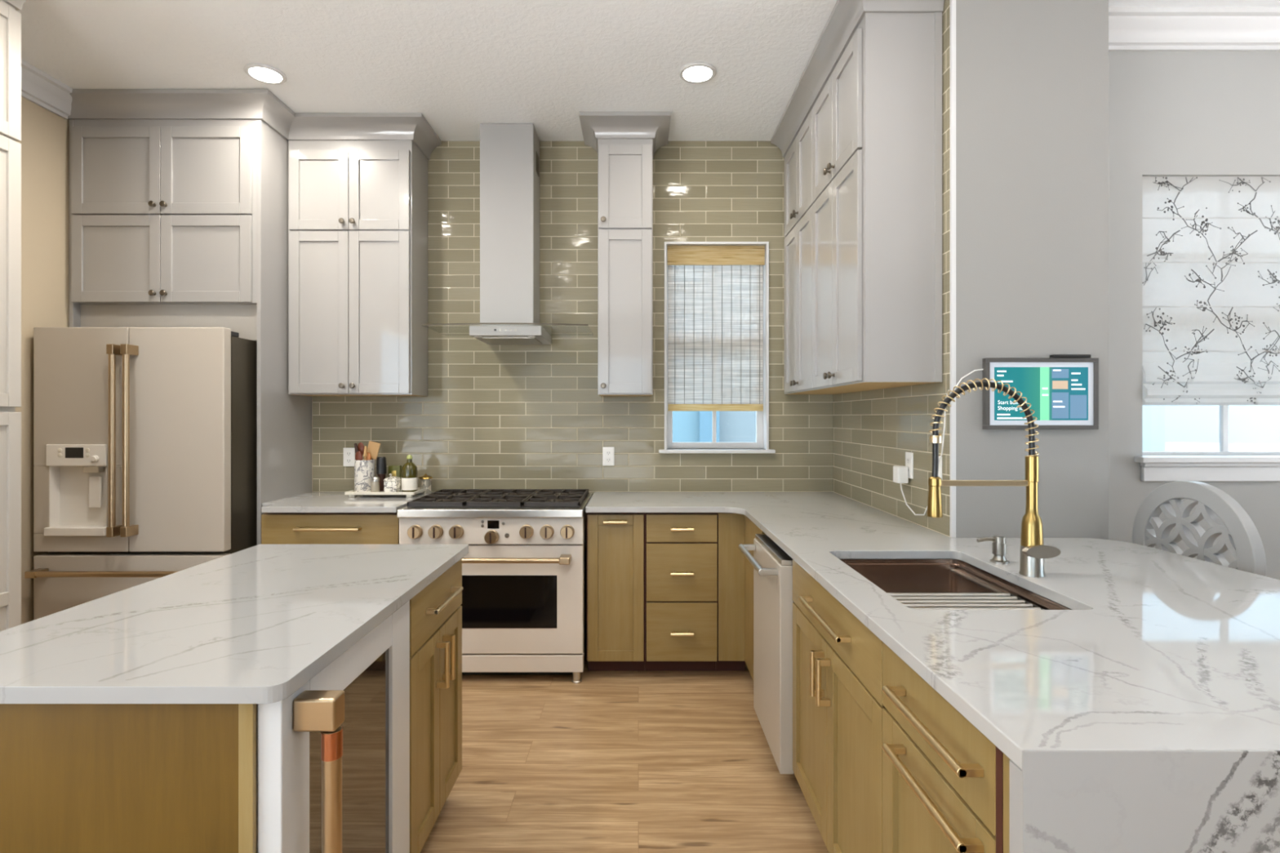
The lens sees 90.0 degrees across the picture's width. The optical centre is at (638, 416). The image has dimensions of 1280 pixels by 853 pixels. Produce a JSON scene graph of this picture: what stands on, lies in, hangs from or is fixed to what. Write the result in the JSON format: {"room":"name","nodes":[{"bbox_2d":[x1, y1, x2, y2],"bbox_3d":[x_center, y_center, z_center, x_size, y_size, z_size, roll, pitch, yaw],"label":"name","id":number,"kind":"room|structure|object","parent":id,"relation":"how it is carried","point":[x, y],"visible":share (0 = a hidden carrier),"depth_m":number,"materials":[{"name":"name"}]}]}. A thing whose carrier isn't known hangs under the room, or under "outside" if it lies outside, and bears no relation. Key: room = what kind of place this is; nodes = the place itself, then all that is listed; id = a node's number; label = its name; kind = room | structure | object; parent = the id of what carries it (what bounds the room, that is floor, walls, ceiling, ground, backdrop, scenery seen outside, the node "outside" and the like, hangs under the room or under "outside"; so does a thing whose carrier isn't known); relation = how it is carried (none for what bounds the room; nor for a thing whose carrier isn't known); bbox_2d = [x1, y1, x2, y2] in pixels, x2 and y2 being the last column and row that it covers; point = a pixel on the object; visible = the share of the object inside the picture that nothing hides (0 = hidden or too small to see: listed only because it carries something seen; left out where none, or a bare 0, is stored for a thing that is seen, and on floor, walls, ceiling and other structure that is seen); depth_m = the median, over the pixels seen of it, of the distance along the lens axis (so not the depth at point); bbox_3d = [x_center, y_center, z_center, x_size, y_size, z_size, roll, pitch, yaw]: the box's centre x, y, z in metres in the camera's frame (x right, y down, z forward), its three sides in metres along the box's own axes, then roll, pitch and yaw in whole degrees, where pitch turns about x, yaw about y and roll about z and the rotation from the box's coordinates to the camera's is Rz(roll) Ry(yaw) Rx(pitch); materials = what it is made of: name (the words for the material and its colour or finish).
{"room":"kitchen","nodes":[
{"label":"kitchen","id":0,"kind":"room"},
{"bbox_2d":[15,96,69,624],"bbox_3d":[-3.140,-0.172,0.125,0.120,3.105,7.750,0,0,0],"label":"wall","id":1,"kind":"structure","parent":0,"point":[45,135],"depth_m":3.27,"materials":[{"name":"beige paint"}]},
{"bbox_2d":[21,58,72,119],"bbox_3d":[-3.026,-1.661,-0.130,0.108,0.125,7.140,0,0,0],"label":"crown molding","id":2,"kind":"structure","parent":1,"relation":"attached to","point":[38,87],"depth_m":3.26,"materials":[{"name":"white paint"}]},
{"bbox_2d":[312,141,832,494],"bbox_3d":[-0.367,-0.172,4.070,3.335,3.105,0.140,0,0,0],"label":"wall","id":3,"kind":"structure","parent":0,"point":[491,416],"depth_m":4.00,"materials":[{"name":"green tile"}]},
{"bbox_2d":[343,448,355,466],"bbox_3d":[-1.805,0.251,3.993,0.072,0.116,0.010,0,0,0],"label":"wall outlet","id":4,"kind":"object","parent":3,"relation":"attached to","point":[348,453],"visible":0.92,"depth_m":3.99,"materials":[{"name":"white plastic"}]},
{"bbox_2d":[346,451,351,455],"bbox_3d":[-1.805,0.229,3.990,0.032,0.028,0.002,0,0,0],"label":"socket","id":5,"kind":"object","parent":4,"relation":"attached to","point":[348,453],"depth_m":3.99,"materials":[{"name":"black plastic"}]},
{"bbox_2d":[346,458,351,462],"bbox_3d":[-1.805,0.273,3.990,0.032,0.028,0.002,0,0,0],"label":"socket","id":6,"kind":"object","parent":4,"relation":"attached to","point":[348,460],"depth_m":3.99,"materials":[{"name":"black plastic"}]},
{"bbox_2d":[288,113,441,395],"bbox_3d":[-1.629,-0.925,3.812,0.801,1.593,0.369,0,0,0],"label":"upper cabinet","id":7,"kind":"object","parent":3,"relation":"attached to","point":[357,183],"visible":0.99,"depth_m":3.70,"materials":[{"name":"grey paint"}]},
{"bbox_2d":[422,123,593,344],"bbox_3d":[-0.740,-1.084,3.748,0.921,1.274,0.500,0,0,0],"label":"range hood","id":8,"kind":"object","parent":3,"relation":"attached to","point":[509,153],"visible":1,"depth_m":3.75,"materials":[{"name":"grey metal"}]},
{"bbox_2d":[536,151,538,176],"bbox_3d":[-0.615,-1.539,3.898,0.002,0.120,0.100,0,0,0],"label":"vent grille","id":9,"kind":"object","parent":8,"relation":"attached to","point":[537,154],"depth_m":3.90,"materials":[{"name":"grey metal"}]},
{"bbox_2d":[602,447,613,465],"bbox_3d":[-0.187,0.246,3.993,0.072,0.116,0.010,0,0,0],"label":"wall outlet","id":10,"kind":"object","parent":3,"relation":"attached to","point":[607,452],"visible":1,"depth_m":3.99,"materials":[{"name":"white plastic"}]},
{"bbox_2d":[605,450,610,455],"bbox_3d":[-0.187,0.224,3.990,0.032,0.028,0.002,0,0,0],"label":"socket","id":11,"kind":"object","parent":10,"relation":"attached to","point":[607,452],"depth_m":3.99,"materials":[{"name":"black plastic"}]},
{"bbox_2d":[605,457,610,462],"bbox_3d":[-0.187,0.268,3.990,0.032,0.028,0.002,0,0,0],"label":"socket","id":12,"kind":"object","parent":10,"relation":"attached to","point":[607,460],"depth_m":3.99,"materials":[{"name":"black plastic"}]},
{"bbox_2d":[578,111,671,395],"bbox_3d":[-0.076,-0.925,3.804,0.518,1.593,0.384,0,0,0],"label":"upper cabinet","id":13,"kind":"object","parent":3,"relation":"attached to","point":[625,144],"visible":1,"depth_m":3.69,"materials":[{"name":"grey paint"}]},
{"bbox_2d":[658,241,775,453],"bbox_3d":[0.487,-0.433,4.048,0.720,1.316,0.185,0,0,0],"label":"window","id":14,"kind":"structure","parent":3,"relation":"in","point":[762,442],"depth_m":4.02,"materials":[{"name":"white paint"}]},
{"bbox_2d":[667,245,764,411],"bbox_3d":[0.487,-0.556,4.040,0.610,1.038,0.050,0,0,0],"label":"bamboo blind","id":15,"kind":"object","parent":14,"relation":"attached to","point":[715,293],"visible":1,"depth_m":4.04,"materials":[{"name":"beige wood"}]},
{"bbox_2d":[420,647,828,852],"bbox_3d":[1.100,1.431,0.175,8.700,0.100,8.050,0,0,0],"label":"floor","id":16,"kind":"structure","parent":0,"point":[607,762],"depth_m":2.47,"materials":[{"name":"brown wood"}]},
{"bbox_2d":[0,0,26,631],"bbox_3d":[-2.743,-0.171,1.948,0.665,3.103,1.297,0,0,0],"label":"pantry cabinet","id":17,"kind":"object","parent":16,"relation":"on","point":[10,18],"visible":0.88,"depth_m":2.50,"materials":[{"name":"grey paint"}]},
{"bbox_2d":[0,703,256,852],"bbox_3d":[-1.031,0.940,1.143,0.691,0.882,0.010,0,0,0],"label":"island end panel","id":18,"kind":"object","parent":16,"relation":"on","point":[75,778],"visible":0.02,"depth_m":1.14,"materials":[{"name":"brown wood"}]},
{"bbox_2d":[24,327,257,620],"bbox_3d":[-2.557,0.456,3.556,0.956,1.811,0.848,0,0,0],"label":"refrigerator","id":19,"kind":"object","parent":16,"relation":"on","point":[145,438],"visible":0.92,"depth_m":3.21,"materials":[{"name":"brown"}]},
{"bbox_2d":[67,88,312,545],"bbox_3d":[-2.508,-0.171,3.679,1.124,3.103,0.635,0,0,0],"label":"tall cabinet","id":20,"kind":"object","parent":16,"relation":"on","point":[179,197],"visible":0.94,"depth_m":3.44,"materials":[{"name":"grey paint"}]},
{"bbox_2d":[261,512,399,544],"bbox_3d":[-1.621,0.945,3.651,0.728,0.872,0.661,0,0,0],"label":"base cabinet","id":21,"kind":"object","parent":16,"relation":"on","point":[277,528],"visible":0.2,"depth_m":3.36,"materials":[{"name":"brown wood"}]},
{"bbox_2d":[261,491,435,512],"bbox_3d":[-1.645,0.482,3.659,0.778,0.030,0.678,0,0,0],"label":"countertop","id":22,"kind":"structure","parent":21,"relation":"on","point":[313,501],"depth_m":3.46,"materials":[{"name":"white stone"}]},
{"bbox_2d":[344,487,426,497],"bbox_3d":[-1.492,0.450,3.805,0.400,0.034,0.240,0,0,0],"label":"serving tray","id":23,"kind":"object","parent":22,"relation":"on","point":[352,494],"visible":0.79,"depth_m":3.69,"materials":[{"name":"beige ceramic"}]},
{"bbox_2d":[354,458,375,492],"bbox_3d":[-1.622,0.347,3.795,0.114,0.187,0.114,0,0,0],"label":"utensil crock","id":24,"kind":"object","parent":23,"relation":"on","point":[364,470],"visible":0.86,"depth_m":3.75,"materials":[{"name":"white ceramic"}]},
{"bbox_2d":[354,443,359,453],"bbox_3d":[-1.654,0.292,3.800,0.067,0.272,0.021,0,0,0],"label":"spatula","id":25,"kind":"object","parent":24,"relation":"in","point":[355,444],"visible":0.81,"depth_m":3.79,"materials":[{"name":"brown wood"}]},
{"bbox_2d":[355,451,362,460],"bbox_3d":[-1.648,0.315,3.777,0.045,0.225,0.015,0,0,-7],"label":"serving spoon","id":26,"kind":"object","parent":24,"relation":"in","point":[358,456],"visible":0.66,"depth_m":3.77,"materials":[{"name":"brown wood"}]},
{"bbox_2d":[357,442,364,454],"bbox_3d":[-1.655,0.289,3.819,0.044,0.275,0.014,0,0,4],"label":"spoon","id":27,"kind":"object","parent":24,"relation":"in","point":[361,446],"visible":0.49,"depth_m":3.81,"materials":[{"name":"brown wood"}]},
{"bbox_2d":[363,445,367,460],"bbox_3d":[-1.612,0.299,3.769,0.029,0.255,0.021,0,0,6],"label":"wooden spoon","id":28,"kind":"object","parent":24,"relation":"in","point":[365,454],"visible":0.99,"depth_m":3.76,"materials":[{"name":"brown wood"}]},
{"bbox_2d":[366,452,371,460],"bbox_3d":[-1.601,0.317,3.780,0.046,0.220,0.015,0,0,7],"label":"slotted spoon","id":29,"kind":"object","parent":24,"relation":"in","point":[368,457],"visible":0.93,"depth_m":3.77,"materials":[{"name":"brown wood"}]},
{"bbox_2d":[367,440,380,459],"bbox_3d":[-1.587,0.285,3.805,0.106,0.286,0.014,0,0,-3],"label":"turner","id":30,"kind":"object","parent":24,"relation":"in","point":[373,447],"visible":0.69,"depth_m":3.80,"materials":[{"name":"brown wood"}]},
{"bbox_2d":[370,476,379,492],"bbox_3d":[-1.535,0.395,3.735,0.050,0.092,0.050,0,0,0],"label":"salt shaker","id":31,"kind":"object","parent":23,"relation":"on","point":[375,481],"visible":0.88,"depth_m":3.72,"materials":[{"name":"silver glass"}]},
{"bbox_2d":[376,456,386,491],"bbox_3d":[-1.532,0.339,3.815,0.060,0.203,0.060,0,0,0],"label":"pepper mill","id":32,"kind":"object","parent":23,"relation":"on","point":[381,466],"visible":0.79,"depth_m":3.79,"materials":[{"name":"brown wood"}]},
{"bbox_2d":[383,473,400,492],"bbox_3d":[-1.437,0.386,3.738,0.077,0.110,0.069,0,0,0],"label":"canister","id":33,"kind":"object","parent":23,"relation":"on","point":[392,484],"visible":0.99,"depth_m":3.70,"materials":[{"name":"white ceramic"}]},
{"bbox_2d":[388,465,401,488],"bbox_3d":[-1.478,0.368,3.887,0.072,0.145,0.037,0,0,0],"label":"tin","id":34,"kind":"object","parent":23,"relation":"on","point":[396,470],"visible":0.52,"depth_m":3.87,"materials":[{"name":"yellow"}]},
{"bbox_2d":[401,454,417,492],"bbox_3d":[-1.352,0.332,3.780,0.092,0.217,0.092,0,0,0],"label":"oil bottle","id":35,"kind":"object","parent":23,"relation":"on","point":[409,469],"visible":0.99,"depth_m":3.74,"materials":[{"name":"green glass"}]},
{"bbox_2d":[418,473,432,493],"bbox_3d":[-1.305,0.407,3.925,0.081,0.120,0.081,0,0,22],"label":"sugar pot","id":36,"kind":"object","parent":22,"relation":"on","point":[425,480],"visible":0.98,"depth_m":3.90,"materials":[{"name":"clear glass"}]},
{"bbox_2d":[256,600,409,852],"bbox_3d":[-0.897,0.943,1.473,0.677,0.876,0.646,0,0,0],"label":"wine cooler","id":37,"kind":"object","parent":16,"relation":"on","point":[333,754],"visible":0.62,"depth_m":1.40,"materials":[{"name":"white"}]},
{"bbox_2d":[409,558,463,852],"bbox_3d":[-0.989,0.940,2.065,0.776,0.882,0.530,0,0,0],"label":"base cabinet","id":38,"kind":"object","parent":16,"relation":"on","point":[436,611],"visible":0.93,"depth_m":2.01,"materials":[{"name":"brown wood"}]},
{"bbox_2d":[0,544,468,703],"bbox_3d":[-1.005,0.482,1.729,0.770,0.030,1.242,0,0,0],"label":"countertop","id":39,"kind":"structure","parent":38,"relation":"on","point":[255,624],"depth_m":1.43,"materials":[{"name":"white stone"}]},
{"bbox_2d":[396,488,592,683],"bbox_3d":[-0.762,0.914,3.610,0.956,0.934,0.760,0,0,0],"label":"range","id":40,"kind":"object","parent":16,"relation":"on","point":[524,604],"visible":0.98,"depth_m":3.32,"materials":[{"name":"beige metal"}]},
{"bbox_2d":[401,493,592,515],"bbox_3d":[-0.762,0.498,3.660,0.952,0.044,0.660,0,0,0],"label":"cooktop","id":41,"kind":"object","parent":40,"relation":"in","point":[584,503],"depth_m":3.37,"materials":[{"name":"black metal"}]},
{"bbox_2d":[586,512,644,671],"bbox_3d":[-0.119,0.945,3.652,0.308,0.872,0.660,0,0,0],"label":"base cabinet","id":42,"kind":"object","parent":16,"relation":"on","point":[615,541],"visible":0.99,"depth_m":3.37,"materials":[{"name":"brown wood"}]},
{"bbox_2d":[644,512,717,671],"bbox_3d":[0.228,0.945,3.652,0.384,0.872,0.660,0,0,0],"label":"base cabinet","id":43,"kind":"object","parent":16,"relation":"on","point":[681,548],"visible":0.99,"depth_m":3.36,"materials":[{"name":"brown wood"}]},
{"bbox_2d":[715,512,766,679],"bbox_3d":[0.811,0.945,3.434,0.780,0.872,1.095,0,0,0],"label":"base cabinet","id":44,"kind":"object","parent":16,"relation":"on","point":[735,571],"visible":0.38,"depth_m":3.37,"materials":[{"name":"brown wood"}]},
{"bbox_2d":[738,533,794,773],"bbox_3d":[0.796,0.952,2.600,0.704,0.858,0.536,0,0,0],"label":"dishwasher","id":45,"kind":"object","parent":16,"relation":"on","point":[773,601],"visible":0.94,"depth_m":2.44,"materials":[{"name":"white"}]},
{"bbox_2d":[792,559,885,852],"bbox_3d":[0.856,0.945,1.897,0.678,0.872,0.855,0,0,0],"label":"base cabinet","id":46,"kind":"object","parent":16,"relation":"on","point":[837,706],"visible":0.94,"depth_m":1.82,"materials":[{"name":"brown wood"}]},
{"bbox_2d":[585,491,1279,852],"bbox_3d":[0.783,0.924,2.446,2.114,0.914,3.104,0,0,0],"label":"countertop","id":47,"kind":"structure","parent":16,"relation":"on","point":[1143,715],"depth_m":1.19,"materials":[{"name":"white stone"}]},
{"bbox_2d":[840,559,1071,609],"bbox_3d":[0.888,0.610,1.893,0.496,0.222,0.727,0,0,0],"label":"sink","id":48,"kind":"object","parent":47,"relation":"in","point":[891,575],"visible":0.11,"depth_m":2.23,"materials":[{"name":"brown metal"}]},
{"bbox_2d":[887,592,1044,609],"bbox_3d":[0.888,0.522,1.730,0.414,0.015,0.302,0,0,0],"label":"drying rack","id":49,"kind":"object","parent":48,"relation":"on","point":[919,601],"visible":0.32,"depth_m":1.79,"materials":[{"name":"silver metal"}]},
{"bbox_2d":[976,535,1008,564],"bbox_3d":[1.140,0.425,2.060,0.098,0.083,0.054,0,0,0],"label":"soap dispenser","id":50,"kind":"object","parent":47,"relation":"on","point":[998,544],"visible":1,"depth_m":2.05,"materials":[{"name":"silver metal"}]},
{"bbox_2d":[926,377,1061,577],"bbox_3d":[1.045,0.176,1.895,0.377,0.582,0.069,0,0,0],"label":"kitchen faucet","id":51,"kind":"object","parent":47,"relation":"on","point":[1033,552],"visible":1,"depth_m":1.89,"materials":[{"name":"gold metal"}]},
{"bbox_2d":[881,642,1010,852],"bbox_3d":[0.855,0.945,1.215,0.680,0.872,0.508,0,0,0],"label":"base cabinet","id":52,"kind":"object","parent":16,"relation":"on","point":[946,785],"visible":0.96,"depth_m":1.19,"materials":[{"name":"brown wood"}]},
{"bbox_2d":[1132,480,1266,576],"bbox_3d":[1.750,0.805,2.255,0.439,1.155,0.502,0,0,0],"label":"counter stool","id":53,"kind":"object","parent":16,"relation":"on","point":[1240,535],"visible":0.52,"depth_m":2.21,"materials":[{"name":"grey paint"}]},
{"bbox_2d":[17,0,1279,141],"bbox_3d":[1.100,-1.774,0.175,8.700,0.100,8.050,0,0,0],"label":"ceiling","id":54,"kind":"structure","parent":0,"point":[462,65],"depth_m":3.04,"materials":[{"name":"white paint"}]},
{"bbox_2d":[243,63,286,84],"bbox_3d":[-1.870,-1.718,3.210,0.188,0.011,0.188,0,0,0],"label":"recessed light","id":55,"kind":"object","parent":54,"relation":"in","point":[261,73],"visible":1,"depth_m":3.20,"materials":[{"name":"white paint"}]},
{"bbox_2d":[679,62,716,84],"bbox_3d":[0.296,-1.718,3.200,0.188,0.011,0.188,0,0,0],"label":"recessed light","id":56,"kind":"object","parent":54,"relation":"in","point":[695,73],"visible":1,"depth_m":3.19,"materials":[{"name":"white paint"}]},
{"bbox_2d":[832,0,954,537],"bbox_3d":[1.222,-0.172,3.246,0.015,3.105,1.508,0,0,0],"label":"wall","id":57,"kind":"structure","parent":0,"point":[873,431],"depth_m":2.95,"materials":[{"name":"beige tile"}]},
{"bbox_2d":[770,80,875,394],"bbox_3d":[1.016,-0.930,3.621,0.389,1.583,0.708,0,0,0],"label":"upper cabinet","id":58,"kind":"object","parent":57,"relation":"attached to","point":[793,135],"visible":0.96,"depth_m":3.54,"materials":[{"name":"grey paint"}]},
{"bbox_2d":[799,0,944,389],"bbox_3d":[1.016,-0.930,2.868,0.389,1.583,0.797,0,0,0],"label":"upper cabinet","id":59,"kind":"object","parent":57,"relation":"attached to","point":[873,73],"visible":1,"depth_m":2.55,"materials":[{"name":"grey paint"}]},
{"bbox_2d":[905,452,913,479],"bbox_3d":[1.209,0.216,2.860,0.010,0.116,0.072,0,0,0],"label":"wall outlet","id":60,"kind":"object","parent":57,"relation":"attached to","point":[908,455],"visible":0.88,"depth_m":2.84,"materials":[{"name":"white plastic"}]},
{"bbox_2d":[906,457,910,463],"bbox_3d":[1.206,0.194,2.860,0.002,0.028,0.032,0,0,0],"label":"socket","id":61,"kind":"object","parent":60,"relation":"attached to","point":[908,458],"depth_m":2.85,"materials":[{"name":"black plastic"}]},
{"bbox_2d":[893,390,949,515],"bbox_3d":[1.178,0.159,2.688,0.049,0.529,0.435,0,0,0],"label":"charger","id":62,"kind":"object","parent":57,"relation":"attached to","point":[900,473],"visible":0.84,"depth_m":2.85,"materials":[{"name":"white plastic"}]},
{"bbox_2d":[937,456,942,479],"bbox_3d":[1.209,0.216,2.590,0.010,0.116,0.072,0,0,0],"label":"wall outlet","id":63,"kind":"object","parent":57,"relation":"attached to","point":[940,468],"visible":0.2,"depth_m":2.56,"materials":[{"name":"white plastic"}]},
{"bbox_2d":[954,0,1108,539],"bbox_3d":[1.526,-0.172,3.310,0.592,3.105,1.660,0,0,0],"label":"wall pier","id":64,"kind":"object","parent":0,"point":[1032,76],"visible":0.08,"depth_m":2.48,"materials":[{"name":"grey paint"}]},
{"bbox_2d":[950,0,955,537],"bbox_3d":[1.222,-0.628,2.485,0.017,2.191,0.014,0,0,0],"label":"trim","id":65,"kind":"object","parent":64,"relation":"attached to","point":[953,2],"visible":1,"depth_m":2.48,"materials":[{"name":"white paint"}]},
{"bbox_2d":[955,368,982,387],"bbox_3d":[1.280,-0.150,2.474,0.112,0.074,0.006,0,0,0],"label":"cord","id":66,"kind":"object","parent":64,"relation":"attached to","point":[972,371],"visible":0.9,"depth_m":2.47,"materials":[{"name":"white plastic"}]},
{"bbox_2d":[982,358,1098,429],"bbox_3d":[1.548,-0.089,2.465,0.433,0.274,0.026,0,0,0],"label":"wall display","id":67,"kind":"object","parent":64,"relation":"attached to","point":[1063,393],"visible":0.8,"depth_m":2.46,"materials":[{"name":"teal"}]},
{"bbox_2d":[1049,354,1090,358],"bbox_3d":[1.660,-0.233,2.460,0.144,0.012,0.026,0,0,0],"label":"bar","id":68,"kind":"object","parent":67,"relation":"on","point":[1055,356],"visible":1,"depth_m":2.45,"materials":[{"name":"black plastic"}]},
{"bbox_2d":[1108,51,1279,580],"bbox_3d":[3.561,-0.172,2.880,3.478,3.105,0.160,0,0,0],"label":"wall","id":69,"kind":"structure","parent":0,"point":[1171,113],"depth_m":2.80,"materials":[{"name":"grey paint"}]},
{"bbox_2d":[1108,7,1279,51],"bbox_3d":[3.561,-1.661,2.746,3.478,0.125,0.108,0,0,0],"label":"crown molding","id":70,"kind":"structure","parent":69,"relation":"attached to","point":[1130,28],"depth_m":2.75,"materials":[{"name":"white paint"}]},
{"bbox_2d":[1134,405,1279,481],"bbox_3d":[2.670,-0.389,2.840,1.000,1.340,0.180,0,0,0],"label":"window","id":71,"kind":"structure","parent":69,"relation":"in","point":[1223,465],"depth_m":2.78,"materials":[{"name":"white paint"}]},
{"bbox_2d":[1142,176,1279,405],"bbox_3d":[2.663,-0.554,2.797,0.907,1.006,0.043,0,0,0],"label":"roman shade","id":72,"kind":"object","parent":69,"relation":"attached to","point":[1211,245],"visible":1,"depth_m":2.81,"materials":[{"name":"white fabric"}]},
{"label":"outside","id":73,"kind":"structure","parent":0,"visible":0},
{"bbox_3d":[2.000,1.931,17.150,28.000,0.100,25.700,0,0,0],"label":"ground","id":74,"kind":"structure","parent":73,"visible":0},
{"bbox_2d":[672,405,1279,451],"bbox_3d":[2.000,0.081,7.300,14.000,3.600,0.400,0,0,0],"label":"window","id":75,"kind":"structure","parent":74,"relation":"on","point":[1164,428],"depth_m":7.20,"materials":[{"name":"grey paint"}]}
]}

